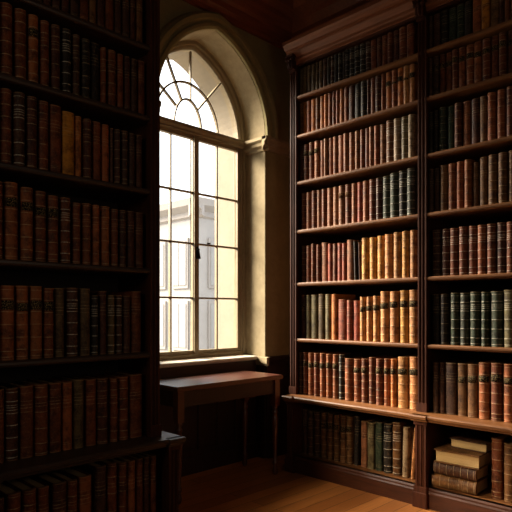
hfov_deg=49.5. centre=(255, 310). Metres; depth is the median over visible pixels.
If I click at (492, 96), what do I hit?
book
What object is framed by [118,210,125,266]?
book
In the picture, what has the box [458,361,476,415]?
book
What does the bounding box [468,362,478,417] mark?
book
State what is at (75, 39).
book
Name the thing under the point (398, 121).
book
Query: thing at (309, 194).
book
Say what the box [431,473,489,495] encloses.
book
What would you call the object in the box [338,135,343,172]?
book
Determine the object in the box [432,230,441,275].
book
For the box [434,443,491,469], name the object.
book
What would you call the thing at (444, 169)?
book
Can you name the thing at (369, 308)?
book
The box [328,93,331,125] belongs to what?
book
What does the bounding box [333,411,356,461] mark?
book
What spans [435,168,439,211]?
book
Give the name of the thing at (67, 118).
book
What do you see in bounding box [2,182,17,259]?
book
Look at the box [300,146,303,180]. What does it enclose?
book
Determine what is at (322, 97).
book
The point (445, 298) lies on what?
book
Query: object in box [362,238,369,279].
book
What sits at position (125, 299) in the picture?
book
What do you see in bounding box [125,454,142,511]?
book
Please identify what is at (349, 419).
book
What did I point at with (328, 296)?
book
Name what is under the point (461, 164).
book
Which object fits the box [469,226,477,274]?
book
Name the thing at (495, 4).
book
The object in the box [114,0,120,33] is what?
book
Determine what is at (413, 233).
book
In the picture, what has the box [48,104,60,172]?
book
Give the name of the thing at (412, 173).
book
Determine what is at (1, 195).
book
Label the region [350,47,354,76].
book
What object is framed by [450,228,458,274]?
book
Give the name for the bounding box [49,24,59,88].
book
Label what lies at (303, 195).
book
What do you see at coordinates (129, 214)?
book
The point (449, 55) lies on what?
book
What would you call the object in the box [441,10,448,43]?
book
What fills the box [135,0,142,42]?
book
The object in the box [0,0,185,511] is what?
bookcase
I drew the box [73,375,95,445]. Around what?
book
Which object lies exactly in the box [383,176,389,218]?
book
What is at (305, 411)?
book
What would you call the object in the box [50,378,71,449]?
book
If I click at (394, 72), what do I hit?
book
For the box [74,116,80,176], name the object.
book
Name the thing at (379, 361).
book
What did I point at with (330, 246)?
book
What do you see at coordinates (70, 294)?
book
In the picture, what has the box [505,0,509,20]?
book
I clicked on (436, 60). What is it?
book
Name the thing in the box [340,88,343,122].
book
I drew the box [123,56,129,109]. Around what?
book
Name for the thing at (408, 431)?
book
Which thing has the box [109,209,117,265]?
book
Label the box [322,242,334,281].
book
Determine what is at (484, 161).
book
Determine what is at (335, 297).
book
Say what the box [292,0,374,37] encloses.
trim
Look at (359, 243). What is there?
book
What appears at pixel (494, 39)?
book
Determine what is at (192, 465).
baseboard
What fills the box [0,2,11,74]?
book
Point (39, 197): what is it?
book
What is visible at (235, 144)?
window
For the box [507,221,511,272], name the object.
book
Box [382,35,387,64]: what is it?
book
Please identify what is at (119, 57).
book
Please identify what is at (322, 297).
book
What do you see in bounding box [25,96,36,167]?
book
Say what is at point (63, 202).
book
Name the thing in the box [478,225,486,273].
book
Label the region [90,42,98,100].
book
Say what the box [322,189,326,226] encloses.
book
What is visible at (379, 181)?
book
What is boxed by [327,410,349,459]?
book
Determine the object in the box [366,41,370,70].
book
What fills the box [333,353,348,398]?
book
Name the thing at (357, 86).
book
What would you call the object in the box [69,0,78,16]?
book
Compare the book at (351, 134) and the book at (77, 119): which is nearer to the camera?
the book at (77, 119)
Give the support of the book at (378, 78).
on the bookcase at (376, 19)
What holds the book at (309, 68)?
on the bookcase at (376, 19)
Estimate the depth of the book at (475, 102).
3.48 m
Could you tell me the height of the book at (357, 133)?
0.290 m
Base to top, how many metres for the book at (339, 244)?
0.288 m
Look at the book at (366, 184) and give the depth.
4.04 m
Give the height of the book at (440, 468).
0.080 m
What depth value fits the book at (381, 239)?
3.95 m
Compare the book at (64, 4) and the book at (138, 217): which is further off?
the book at (138, 217)
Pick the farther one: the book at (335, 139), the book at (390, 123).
the book at (335, 139)
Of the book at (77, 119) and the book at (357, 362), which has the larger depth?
the book at (357, 362)
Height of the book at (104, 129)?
0.295 m
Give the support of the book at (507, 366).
on the bookcase at (376, 19)
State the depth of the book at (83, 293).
2.73 m
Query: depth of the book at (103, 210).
2.80 m
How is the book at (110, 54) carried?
on the bookcase at (145, 200)
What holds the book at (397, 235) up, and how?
on the bookcase at (376, 19)
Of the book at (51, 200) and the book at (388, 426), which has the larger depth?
the book at (388, 426)
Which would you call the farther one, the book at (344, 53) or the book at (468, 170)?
the book at (344, 53)
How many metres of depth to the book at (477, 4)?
3.47 m
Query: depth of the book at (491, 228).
3.39 m
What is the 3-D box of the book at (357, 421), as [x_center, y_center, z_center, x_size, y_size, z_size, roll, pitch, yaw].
[0.822,0.959,4.178,0.256,0.360,0.043,0,1,-45]
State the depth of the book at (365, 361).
4.04 m
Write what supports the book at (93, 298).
on the bookcase at (145, 200)
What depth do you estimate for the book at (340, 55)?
4.21 m
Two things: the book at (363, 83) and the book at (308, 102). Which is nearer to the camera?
the book at (363, 83)
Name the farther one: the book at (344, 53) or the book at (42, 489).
the book at (344, 53)
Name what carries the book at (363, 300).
on the bookcase at (376, 19)
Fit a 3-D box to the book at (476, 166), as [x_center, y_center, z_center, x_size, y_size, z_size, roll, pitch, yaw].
[1.443,-0.790,3.548,0.033,0.279,0.208,0,0,45]
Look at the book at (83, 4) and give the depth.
2.73 m
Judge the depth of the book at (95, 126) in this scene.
2.77 m
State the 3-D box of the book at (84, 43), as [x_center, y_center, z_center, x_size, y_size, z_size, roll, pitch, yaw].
[-0.909,-1.189,2.810,0.048,0.298,0.229,0,0,-45]
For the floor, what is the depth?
3.84 m
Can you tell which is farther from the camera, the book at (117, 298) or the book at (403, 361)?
the book at (403, 361)
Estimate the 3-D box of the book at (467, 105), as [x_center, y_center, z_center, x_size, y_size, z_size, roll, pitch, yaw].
[1.405,-1.185,3.591,0.213,0.288,0.048,0,0,-45]
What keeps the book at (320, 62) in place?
on the bookcase at (376, 19)
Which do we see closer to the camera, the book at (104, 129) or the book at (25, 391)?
the book at (25, 391)
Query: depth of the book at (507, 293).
3.33 m
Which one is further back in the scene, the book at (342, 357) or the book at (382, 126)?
the book at (342, 357)
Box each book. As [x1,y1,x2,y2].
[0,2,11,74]
[0,88,11,163]
[0,181,2,258]
[0,285,13,360]
[0,383,17,460]
[0,388,3,462]
[0,481,20,511]
[1,381,33,458]
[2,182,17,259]
[4,478,35,511]
[11,92,24,165]
[12,8,25,78]
[14,286,27,359]
[14,379,47,455]
[18,187,32,260]
[19,476,48,511]
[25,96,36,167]
[26,14,38,82]
[28,286,41,358]
[29,378,60,452]
[32,472,66,511]
[33,191,45,261]
[37,100,47,170]
[38,20,48,85]
[42,288,53,357]
[46,195,57,261]
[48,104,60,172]
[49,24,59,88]
[49,470,76,511]
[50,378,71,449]
[51,0,59,8]
[52,375,83,448]
[53,288,63,356]
[58,197,69,262]
[58,467,90,511]
[60,0,68,12]
[60,28,70,92]
[61,111,73,174]
[64,288,77,355]
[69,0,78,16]
[70,203,79,263]
[71,34,79,94]
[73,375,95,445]
[73,462,105,511]
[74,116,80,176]
[77,374,107,443]
[78,288,89,355]
[79,0,87,20]
[80,38,89,97]
[80,203,90,263]
[81,119,90,177]
[88,0,95,23]
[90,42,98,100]
[90,291,105,354]
[90,295,97,354]
[91,121,99,179]
[91,205,99,264]
[94,374,117,441]
[96,0,104,27]
[96,373,127,439]
[97,459,116,511]
[99,47,105,102]
[99,206,108,265]
[100,124,108,181]
[105,0,113,30]
[106,50,115,105]
[106,295,114,353]
[106,371,141,437]
[108,291,140,352]
[109,128,112,181]
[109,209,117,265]
[111,457,126,511]
[113,129,119,183]
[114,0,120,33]
[114,295,121,353]
[116,54,122,107]
[117,456,134,511]
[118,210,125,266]
[120,131,127,184]
[121,0,128,36]
[122,296,129,352]
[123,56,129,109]
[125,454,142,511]
[126,211,133,266]
[128,133,134,186]
[129,0,134,39]
[130,59,136,111]
[133,453,148,511]
[134,212,142,267]
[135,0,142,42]
[137,61,144,114]
[140,451,155,511]
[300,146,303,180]
[301,193,306,229]
[301,246,305,282]
[303,102,306,132]
[303,350,322,394]
[303,406,323,453]
[304,144,308,179]
[306,192,311,228]
[306,246,310,281]
[306,295,311,338]
[307,65,311,91]
[307,100,310,131]
[307,407,326,455]
[308,351,327,394]
[309,142,314,178]
[311,99,315,130]
[311,244,319,281]
[311,295,318,338]
[312,63,315,90]
[312,191,316,227]
[314,141,320,177]
[314,352,326,395]
[314,408,336,456]
[316,62,318,88]
[316,97,319,129]
[316,245,321,281]
[317,190,321,227]
[319,61,322,87]
[319,294,325,338]
[320,96,323,127]
[320,352,341,396]
[321,140,323,176]
[321,409,343,457]
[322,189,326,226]
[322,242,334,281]
[323,59,326,86]
[324,94,327,126]
[324,139,328,175]
[325,294,331,338]
[326,352,345,397]
[327,57,330,84]
[327,188,332,225]
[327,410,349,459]
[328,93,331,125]
[328,244,332,280]
[329,138,332,174]
[331,56,333,83]
[332,91,335,124]
[332,294,354,339]
[333,136,338,173]
[333,187,338,224]
[333,244,337,280]
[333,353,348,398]
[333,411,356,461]
[334,54,337,82]
[336,90,339,123]
[338,53,342,80]
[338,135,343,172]
[338,243,341,280]
[338,299,352,339]
[339,185,344,224]
[339,353,361,399]
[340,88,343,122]
[340,412,362,462]
[342,51,345,78]
[342,243,346,280]
[344,87,348,120]
[344,133,348,171]
[345,49,349,77]
[345,184,351,223]
[345,356,366,400]
[346,412,364,464]
[347,240,361,279]
[347,300,359,339]
[349,85,354,119]
[349,132,354,170]
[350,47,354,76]
[352,183,357,222]
[354,45,359,74]
[354,241,360,279]
[354,301,359,340]
[354,357,368,401]
[354,413,376,465]
[355,83,360,117]
[355,131,359,168]
[358,182,362,221]
[358,242,361,279]
[360,43,365,72]
[360,129,364,167]
[360,297,366,340]
[361,80,366,115]
[361,358,368,402]
[361,416,384,467]
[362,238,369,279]
[363,181,369,220]
[365,128,368,166]
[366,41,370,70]
[366,297,372,340]
[367,79,370,114]
[367,418,384,469]
[369,126,373,165]
[369,179,375,219]
[369,355,392,403]
[370,237,377,278]
[371,39,376,68]
[371,77,375,112]
[373,296,380,341]
[374,125,379,164]
[375,75,380,111]
[375,417,399,471]
[376,178,382,219]
[376,357,392,404]
[377,37,381,66]
[378,236,384,278]
[380,124,385,163]
[380,291,389,341]
[381,74,385,109]
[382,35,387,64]
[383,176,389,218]
[384,357,397,405]
[384,418,401,473]
[385,234,393,278]
[386,72,391,108]
[386,120,393,162]
[388,32,392,62]
[390,173,398,217]
[390,291,399,342]
[391,358,397,406]
[392,69,397,106]
[393,30,398,60]
[393,419,412,475]
[394,118,401,160]
[394,232,401,277]
[397,67,403,104]
[398,355,415,407]
[399,26,406,58]
[399,170,406,216]
[400,290,408,342]
[401,116,407,158]
[402,231,409,277]
[403,65,408,103]
[403,424,414,477]
[407,23,417,55]
[407,168,417,214]
[408,114,417,157]
[409,64,417,101]
[409,290,417,342]
[409,356,417,409]
[410,230,417,276]
[411,428,414,479]
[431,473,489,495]
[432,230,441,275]
[433,13,440,46]
[433,56,439,94]
[433,360,449,412]
[433,462,489,481]
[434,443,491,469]
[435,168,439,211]
[439,107,447,150]
[440,54,445,92]
[440,165,448,210]
[440,360,460,413]
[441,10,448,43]
[441,294,450,344]
[442,229,449,275]
[446,52,451,90]
[446,360,470,414]
[448,106,454,148]
[449,7,456,40]
[449,163,456,209]
[449,434,491,453]
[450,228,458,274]
[451,293,459,344]
[452,49,458,89]
[455,102,462,147]
[457,3,464,37]
[457,161,464,208]
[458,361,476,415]
[459,47,466,86]
[459,226,468,274]
[460,293,469,345]
[463,101,471,145]
[464,0,472,34]
[464,159,478,207]
[466,44,473,84]
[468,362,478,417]
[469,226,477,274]
[470,292,480,345]
[472,98,479,143]
[473,0,481,32]
[473,162,479,206]
[474,41,481,82]
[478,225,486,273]
[479,360,497,419]
[480,96,487,141]
[480,157,488,205]
[481,292,490,346]
[482,0,490,28]
[482,38,490,80]
[487,224,496,273]
[488,92,496,139]
[488,154,497,203]
[491,0,499,25]
[491,35,498,77]
[491,291,503,346]
[491,360,509,420]
[492,434,511,499]
[497,89,506,138]
[497,222,506,272]
[498,152,508,202]
[499,32,506,75]
[504,290,511,347]
[504,362,511,422]
[504,440,511,502]
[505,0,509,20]
[507,86,511,135]
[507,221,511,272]
[509,150,511,201]
[510,0,511,18]
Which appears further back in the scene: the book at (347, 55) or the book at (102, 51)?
the book at (347, 55)
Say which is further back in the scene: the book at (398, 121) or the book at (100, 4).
the book at (398, 121)
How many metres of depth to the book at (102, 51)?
2.80 m
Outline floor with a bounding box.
[178,454,437,511]
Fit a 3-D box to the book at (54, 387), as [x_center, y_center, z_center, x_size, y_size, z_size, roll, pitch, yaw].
[-1.032,0.505,2.714,0.254,0.329,0.063,0,0,45]
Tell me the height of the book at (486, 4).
0.229 m
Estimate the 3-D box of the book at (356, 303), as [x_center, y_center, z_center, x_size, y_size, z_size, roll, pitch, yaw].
[0.813,0.072,4.185,0.215,0.296,0.050,0,0,-45]
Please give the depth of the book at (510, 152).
3.32 m
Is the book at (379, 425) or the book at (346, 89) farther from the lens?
the book at (346, 89)
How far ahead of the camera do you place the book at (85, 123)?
2.73 m
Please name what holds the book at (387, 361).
on the bookcase at (376, 19)
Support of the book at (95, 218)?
on the bookcase at (145, 200)
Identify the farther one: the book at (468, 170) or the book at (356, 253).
the book at (356, 253)
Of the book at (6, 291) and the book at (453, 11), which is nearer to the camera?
the book at (6, 291)
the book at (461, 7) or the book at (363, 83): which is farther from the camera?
the book at (363, 83)
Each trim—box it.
[160,11,277,138]
[256,356,268,365]
[266,363,289,457]
[268,355,289,364]
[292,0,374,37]
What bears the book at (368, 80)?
on the bookcase at (376, 19)
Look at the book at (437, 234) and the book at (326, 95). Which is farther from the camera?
the book at (326, 95)
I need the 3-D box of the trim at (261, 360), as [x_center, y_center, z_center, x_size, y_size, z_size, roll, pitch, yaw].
[0.046,0.432,4.812,0.030,0.075,0.160,0,0,-45]
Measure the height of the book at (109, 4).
0.270 m
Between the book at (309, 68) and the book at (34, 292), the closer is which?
the book at (34, 292)
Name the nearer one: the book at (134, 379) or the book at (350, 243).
the book at (134, 379)
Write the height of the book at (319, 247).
0.291 m
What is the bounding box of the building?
[160,196,214,351]
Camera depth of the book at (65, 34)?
2.66 m
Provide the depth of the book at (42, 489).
2.51 m
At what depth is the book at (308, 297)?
4.43 m
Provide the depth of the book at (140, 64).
2.96 m
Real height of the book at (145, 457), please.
0.378 m
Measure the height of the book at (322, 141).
0.293 m
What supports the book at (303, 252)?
on the bookcase at (376, 19)
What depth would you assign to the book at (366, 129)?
4.04 m
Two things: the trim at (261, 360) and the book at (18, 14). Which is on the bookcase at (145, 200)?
the book at (18, 14)
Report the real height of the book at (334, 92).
0.267 m
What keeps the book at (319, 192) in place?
on the bookcase at (376, 19)
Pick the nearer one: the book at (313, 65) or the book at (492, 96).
the book at (492, 96)
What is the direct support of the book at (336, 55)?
on the bookcase at (376, 19)
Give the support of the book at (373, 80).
on the bookcase at (376, 19)
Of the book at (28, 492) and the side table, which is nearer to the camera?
the book at (28, 492)
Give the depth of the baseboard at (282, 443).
4.87 m
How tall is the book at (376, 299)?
0.328 m
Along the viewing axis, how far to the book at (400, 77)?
3.84 m
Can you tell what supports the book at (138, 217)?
on the bookcase at (145, 200)
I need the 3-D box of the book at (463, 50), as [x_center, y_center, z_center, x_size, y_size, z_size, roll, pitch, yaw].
[1.376,-1.548,3.603,0.195,0.264,0.045,0,0,-45]
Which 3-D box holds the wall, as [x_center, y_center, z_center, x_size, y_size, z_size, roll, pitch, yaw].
[-0.404,-0.705,4.316,2.028,3.950,0.006,0,0,-45]
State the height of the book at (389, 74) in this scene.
0.270 m
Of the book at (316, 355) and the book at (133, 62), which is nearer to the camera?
the book at (133, 62)
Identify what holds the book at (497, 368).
on the bookcase at (376, 19)
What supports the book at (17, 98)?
on the bookcase at (145, 200)
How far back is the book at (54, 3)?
2.63 m
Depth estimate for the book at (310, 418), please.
4.38 m
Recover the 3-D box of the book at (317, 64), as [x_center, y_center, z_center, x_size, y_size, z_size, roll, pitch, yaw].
[0.540,-1.845,4.437,0.182,0.228,0.032,0,0,-45]
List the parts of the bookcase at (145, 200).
panel, shelf, shelf, shelf, shelf, shelf, panel, panel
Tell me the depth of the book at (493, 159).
3.39 m
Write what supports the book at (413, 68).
on the bookcase at (376, 19)
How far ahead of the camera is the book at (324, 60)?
4.32 m
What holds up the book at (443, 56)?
on the bookcase at (376, 19)
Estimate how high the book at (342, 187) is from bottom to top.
0.297 m
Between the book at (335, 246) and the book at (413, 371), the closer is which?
the book at (413, 371)
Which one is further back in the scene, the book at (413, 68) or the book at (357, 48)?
the book at (357, 48)
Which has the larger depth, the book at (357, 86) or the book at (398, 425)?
the book at (357, 86)
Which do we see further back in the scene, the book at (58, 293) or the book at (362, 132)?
the book at (362, 132)
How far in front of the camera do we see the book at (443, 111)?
3.62 m
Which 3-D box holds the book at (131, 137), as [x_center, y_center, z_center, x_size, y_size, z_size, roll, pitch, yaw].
[-0.724,-0.793,2.997,0.038,0.284,0.221,0,0,-45]
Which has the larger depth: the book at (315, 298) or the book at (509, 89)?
the book at (315, 298)
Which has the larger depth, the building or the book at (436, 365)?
the building
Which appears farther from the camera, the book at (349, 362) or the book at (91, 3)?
the book at (349, 362)
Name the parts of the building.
pane, pane, pane, pane, cornice, pane, pane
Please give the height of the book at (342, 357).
0.339 m
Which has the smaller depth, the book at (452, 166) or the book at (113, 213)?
the book at (113, 213)
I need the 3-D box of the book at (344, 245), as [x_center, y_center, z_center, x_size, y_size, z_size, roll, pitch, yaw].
[0.730,-0.370,4.257,0.208,0.284,0.034,0,0,-45]
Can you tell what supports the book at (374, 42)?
on the bookcase at (376, 19)
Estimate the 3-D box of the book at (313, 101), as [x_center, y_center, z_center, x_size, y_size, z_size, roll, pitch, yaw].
[0.514,-1.548,4.464,0.194,0.265,0.040,0,0,-45]
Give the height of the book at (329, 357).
0.336 m
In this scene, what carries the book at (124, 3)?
on the bookcase at (145, 200)
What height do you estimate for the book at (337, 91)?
0.267 m
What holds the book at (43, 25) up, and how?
on the bookcase at (145, 200)
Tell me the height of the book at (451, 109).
0.287 m
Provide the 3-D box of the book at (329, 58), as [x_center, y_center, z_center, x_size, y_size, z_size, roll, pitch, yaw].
[0.621,-1.846,4.355,0.183,0.230,0.031,0,0,-45]
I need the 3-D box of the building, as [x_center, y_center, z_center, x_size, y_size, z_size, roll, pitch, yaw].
[-2.687,-0.830,22.203,6.400,6.600,8.800,0,0,-45]
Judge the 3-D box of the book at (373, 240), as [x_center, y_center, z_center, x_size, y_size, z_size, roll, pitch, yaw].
[0.911,-0.380,4.077,0.057,0.303,0.225,0,0,45]
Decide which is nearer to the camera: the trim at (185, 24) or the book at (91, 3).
the book at (91, 3)
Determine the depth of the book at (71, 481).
2.60 m
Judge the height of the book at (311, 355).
0.336 m
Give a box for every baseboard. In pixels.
[181,442,257,476]
[267,438,286,457]
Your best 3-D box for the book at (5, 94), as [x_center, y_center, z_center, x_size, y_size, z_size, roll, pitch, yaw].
[-1.195,-0.818,2.554,0.269,0.336,0.053,0,0,45]
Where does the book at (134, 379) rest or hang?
on the bookcase at (145, 200)
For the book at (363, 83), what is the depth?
4.05 m
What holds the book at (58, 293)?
on the bookcase at (145, 200)
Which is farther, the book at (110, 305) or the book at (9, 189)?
the book at (110, 305)
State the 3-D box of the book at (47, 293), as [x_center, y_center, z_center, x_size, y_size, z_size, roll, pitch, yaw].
[-1.051,0.056,2.684,0.050,0.326,0.260,0,0,-45]
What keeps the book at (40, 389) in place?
on the bookcase at (145, 200)
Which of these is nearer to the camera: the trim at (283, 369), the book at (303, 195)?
the book at (303, 195)
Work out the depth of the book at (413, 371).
3.76 m
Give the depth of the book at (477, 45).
3.46 m
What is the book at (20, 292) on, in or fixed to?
on the bookcase at (145, 200)
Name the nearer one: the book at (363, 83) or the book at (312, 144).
the book at (363, 83)
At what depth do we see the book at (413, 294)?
3.77 m
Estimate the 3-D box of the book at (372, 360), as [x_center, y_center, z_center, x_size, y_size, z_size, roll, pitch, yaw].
[0.916,0.502,4.092,0.253,0.334,0.054,0,0,-45]
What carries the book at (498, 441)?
on the bookcase at (376, 19)
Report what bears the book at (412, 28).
on the bookcase at (376, 19)
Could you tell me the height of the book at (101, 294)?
0.320 m
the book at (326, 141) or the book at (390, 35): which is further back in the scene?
the book at (326, 141)
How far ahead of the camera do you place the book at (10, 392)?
2.48 m
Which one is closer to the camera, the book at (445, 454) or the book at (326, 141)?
the book at (445, 454)
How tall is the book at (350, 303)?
0.301 m
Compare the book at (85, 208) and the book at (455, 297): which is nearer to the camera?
the book at (85, 208)
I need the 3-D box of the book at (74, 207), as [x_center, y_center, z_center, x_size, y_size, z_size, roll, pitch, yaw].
[-0.944,-0.377,2.775,0.224,0.297,0.045,0,0,45]
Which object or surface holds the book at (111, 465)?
on the bookcase at (145, 200)
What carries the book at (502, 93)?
on the bookcase at (376, 19)
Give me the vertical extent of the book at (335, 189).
0.298 m
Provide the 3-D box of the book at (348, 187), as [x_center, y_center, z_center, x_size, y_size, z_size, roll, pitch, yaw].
[0.763,-0.800,4.235,0.238,0.298,0.054,0,0,-45]
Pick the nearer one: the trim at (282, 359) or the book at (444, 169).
the book at (444, 169)
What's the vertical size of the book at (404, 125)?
0.299 m
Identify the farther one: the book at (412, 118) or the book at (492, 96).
the book at (412, 118)
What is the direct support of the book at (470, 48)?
on the bookcase at (376, 19)
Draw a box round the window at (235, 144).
[160,40,257,367]
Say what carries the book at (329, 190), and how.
on the bookcase at (376, 19)
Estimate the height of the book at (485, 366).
0.350 m
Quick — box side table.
[160,371,282,503]
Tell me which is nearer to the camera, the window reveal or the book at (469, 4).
the book at (469, 4)
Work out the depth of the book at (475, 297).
3.46 m
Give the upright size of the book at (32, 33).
0.318 m
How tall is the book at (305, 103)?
0.264 m
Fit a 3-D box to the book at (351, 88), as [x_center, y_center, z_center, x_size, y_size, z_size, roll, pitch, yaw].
[0.776,-1.549,4.210,0.197,0.267,0.049,0,0,-45]
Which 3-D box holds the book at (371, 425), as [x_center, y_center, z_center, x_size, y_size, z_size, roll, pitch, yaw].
[0.904,0.972,4.079,0.056,0.334,0.246,0,0,45]
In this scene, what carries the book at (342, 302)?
on the bookcase at (376, 19)
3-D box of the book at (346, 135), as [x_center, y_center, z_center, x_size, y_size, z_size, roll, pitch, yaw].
[0.742,-1.187,4.243,0.220,0.294,0.043,0,0,-45]
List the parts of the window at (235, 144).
sash, sill, sash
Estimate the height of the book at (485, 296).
0.337 m
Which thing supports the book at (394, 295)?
on the bookcase at (376, 19)
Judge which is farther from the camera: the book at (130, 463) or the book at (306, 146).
the book at (306, 146)
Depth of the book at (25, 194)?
2.52 m
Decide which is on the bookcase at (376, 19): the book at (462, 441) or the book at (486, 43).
the book at (486, 43)
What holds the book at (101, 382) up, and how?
on the bookcase at (145, 200)
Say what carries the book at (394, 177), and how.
on the bookcase at (376, 19)
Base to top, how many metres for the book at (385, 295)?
0.358 m
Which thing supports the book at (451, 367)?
on the bookcase at (376, 19)
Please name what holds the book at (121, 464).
on the bookcase at (145, 200)
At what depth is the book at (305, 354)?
4.44 m
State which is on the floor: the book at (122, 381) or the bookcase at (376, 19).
the bookcase at (376, 19)
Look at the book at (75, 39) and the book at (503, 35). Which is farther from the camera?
the book at (503, 35)
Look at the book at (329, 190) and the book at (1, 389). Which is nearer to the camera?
the book at (1, 389)
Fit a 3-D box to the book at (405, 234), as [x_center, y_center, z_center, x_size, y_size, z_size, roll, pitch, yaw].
[1.105,-0.389,3.903,0.247,0.321,0.055,0,0,-45]
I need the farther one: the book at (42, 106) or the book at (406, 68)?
the book at (406, 68)
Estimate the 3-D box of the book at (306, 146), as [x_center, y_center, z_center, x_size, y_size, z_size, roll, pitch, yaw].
[0.471,-1.188,4.521,0.230,0.295,0.052,0,0,-45]
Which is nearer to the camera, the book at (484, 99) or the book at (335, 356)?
the book at (484, 99)
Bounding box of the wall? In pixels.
[160,0,289,457]
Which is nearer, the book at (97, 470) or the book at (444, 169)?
the book at (97, 470)
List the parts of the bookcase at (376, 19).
panel, panel, shelf, shelf, shelf, shelf, shelf, shelf, shelf, cornice, panel, panel, shelf, shelf, shelf, shelf, shelf, shelf, shelf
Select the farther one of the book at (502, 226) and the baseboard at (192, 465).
the baseboard at (192, 465)
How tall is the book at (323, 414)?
0.351 m
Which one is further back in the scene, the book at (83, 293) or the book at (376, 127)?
the book at (376, 127)
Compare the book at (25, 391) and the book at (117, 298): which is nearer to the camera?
the book at (25, 391)
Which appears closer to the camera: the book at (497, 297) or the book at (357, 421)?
the book at (497, 297)
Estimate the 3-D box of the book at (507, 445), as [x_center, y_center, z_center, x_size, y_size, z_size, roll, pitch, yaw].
[1.592,0.967,3.396,0.261,0.346,0.063,0,0,-45]
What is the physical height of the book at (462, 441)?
0.058 m
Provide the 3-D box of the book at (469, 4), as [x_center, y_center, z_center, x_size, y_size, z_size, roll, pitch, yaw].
[1.399,-1.845,3.572,0.047,0.228,0.183,0,0,45]
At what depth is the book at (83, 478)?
2.65 m
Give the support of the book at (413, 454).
on the bookcase at (376, 19)
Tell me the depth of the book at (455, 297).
3.56 m
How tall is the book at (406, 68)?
0.270 m
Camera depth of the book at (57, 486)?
2.57 m
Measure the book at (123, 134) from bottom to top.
0.286 m
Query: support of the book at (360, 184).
on the bookcase at (376, 19)
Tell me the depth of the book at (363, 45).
4.06 m
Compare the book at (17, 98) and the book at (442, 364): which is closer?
the book at (17, 98)
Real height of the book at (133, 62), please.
0.291 m
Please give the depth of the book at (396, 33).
3.87 m
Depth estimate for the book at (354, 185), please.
4.11 m
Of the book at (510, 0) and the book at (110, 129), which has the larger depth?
the book at (510, 0)
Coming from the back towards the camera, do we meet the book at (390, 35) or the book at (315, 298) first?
the book at (315, 298)
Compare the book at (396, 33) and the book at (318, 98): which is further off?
the book at (318, 98)
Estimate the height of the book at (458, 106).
0.290 m
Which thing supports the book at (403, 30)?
on the bookcase at (376, 19)
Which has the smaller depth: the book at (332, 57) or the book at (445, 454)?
the book at (445, 454)
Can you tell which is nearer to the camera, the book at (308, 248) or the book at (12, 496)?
the book at (12, 496)
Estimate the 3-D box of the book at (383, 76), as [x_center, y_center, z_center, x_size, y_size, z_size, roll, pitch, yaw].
[0.967,-1.550,4.011,0.034,0.269,0.203,0,0,45]
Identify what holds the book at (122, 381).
on the bookcase at (145, 200)
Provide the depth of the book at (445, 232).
3.60 m
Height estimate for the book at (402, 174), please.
0.319 m
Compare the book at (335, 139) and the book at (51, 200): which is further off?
the book at (335, 139)
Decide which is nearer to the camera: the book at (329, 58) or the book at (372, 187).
the book at (372, 187)
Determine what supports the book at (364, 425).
on the bookcase at (376, 19)
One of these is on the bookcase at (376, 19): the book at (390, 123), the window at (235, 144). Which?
the book at (390, 123)
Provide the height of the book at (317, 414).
0.351 m
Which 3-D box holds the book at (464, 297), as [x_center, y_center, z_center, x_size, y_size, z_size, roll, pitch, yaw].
[1.405,0.052,3.607,0.060,0.334,0.264,0,0,45]
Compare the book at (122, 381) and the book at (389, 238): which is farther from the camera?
the book at (389, 238)
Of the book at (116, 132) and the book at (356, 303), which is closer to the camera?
the book at (116, 132)
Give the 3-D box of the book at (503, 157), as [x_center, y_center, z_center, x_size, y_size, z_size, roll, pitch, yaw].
[1.563,-0.804,3.431,0.053,0.308,0.237,0,0,45]
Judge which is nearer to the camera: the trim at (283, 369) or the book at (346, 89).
the book at (346, 89)
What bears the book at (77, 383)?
on the bookcase at (145, 200)
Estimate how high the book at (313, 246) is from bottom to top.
0.301 m
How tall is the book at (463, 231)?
0.307 m
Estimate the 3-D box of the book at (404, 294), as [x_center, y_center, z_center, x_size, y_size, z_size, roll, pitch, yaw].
[1.104,0.039,3.916,0.064,0.362,0.269,0,0,45]
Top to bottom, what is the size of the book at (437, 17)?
0.229 m
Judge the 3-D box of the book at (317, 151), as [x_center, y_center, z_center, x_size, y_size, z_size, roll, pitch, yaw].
[0.553,-1.189,4.446,0.053,0.297,0.237,0,0,45]
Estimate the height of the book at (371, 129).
0.290 m
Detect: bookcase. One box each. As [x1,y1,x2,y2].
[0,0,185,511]
[282,0,511,511]
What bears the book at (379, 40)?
on the bookcase at (376, 19)
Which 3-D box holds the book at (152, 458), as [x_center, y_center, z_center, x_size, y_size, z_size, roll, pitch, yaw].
[-0.623,0.952,3.010,0.259,0.376,0.036,0,0,45]
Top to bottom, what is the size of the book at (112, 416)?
0.324 m
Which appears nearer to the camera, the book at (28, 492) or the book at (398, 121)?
the book at (28, 492)
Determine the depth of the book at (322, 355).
4.32 m
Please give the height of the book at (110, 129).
0.286 m
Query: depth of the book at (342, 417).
4.16 m
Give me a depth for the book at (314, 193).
4.38 m
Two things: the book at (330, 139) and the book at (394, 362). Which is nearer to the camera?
the book at (394, 362)
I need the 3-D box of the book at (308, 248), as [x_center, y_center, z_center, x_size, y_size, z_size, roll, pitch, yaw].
[0.492,-0.374,4.505,0.234,0.291,0.049,0,0,-45]
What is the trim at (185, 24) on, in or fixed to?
attached to the wall
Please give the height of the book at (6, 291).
0.333 m
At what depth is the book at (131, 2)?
2.93 m
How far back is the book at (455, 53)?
3.56 m
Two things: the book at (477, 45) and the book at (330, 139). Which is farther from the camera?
the book at (330, 139)

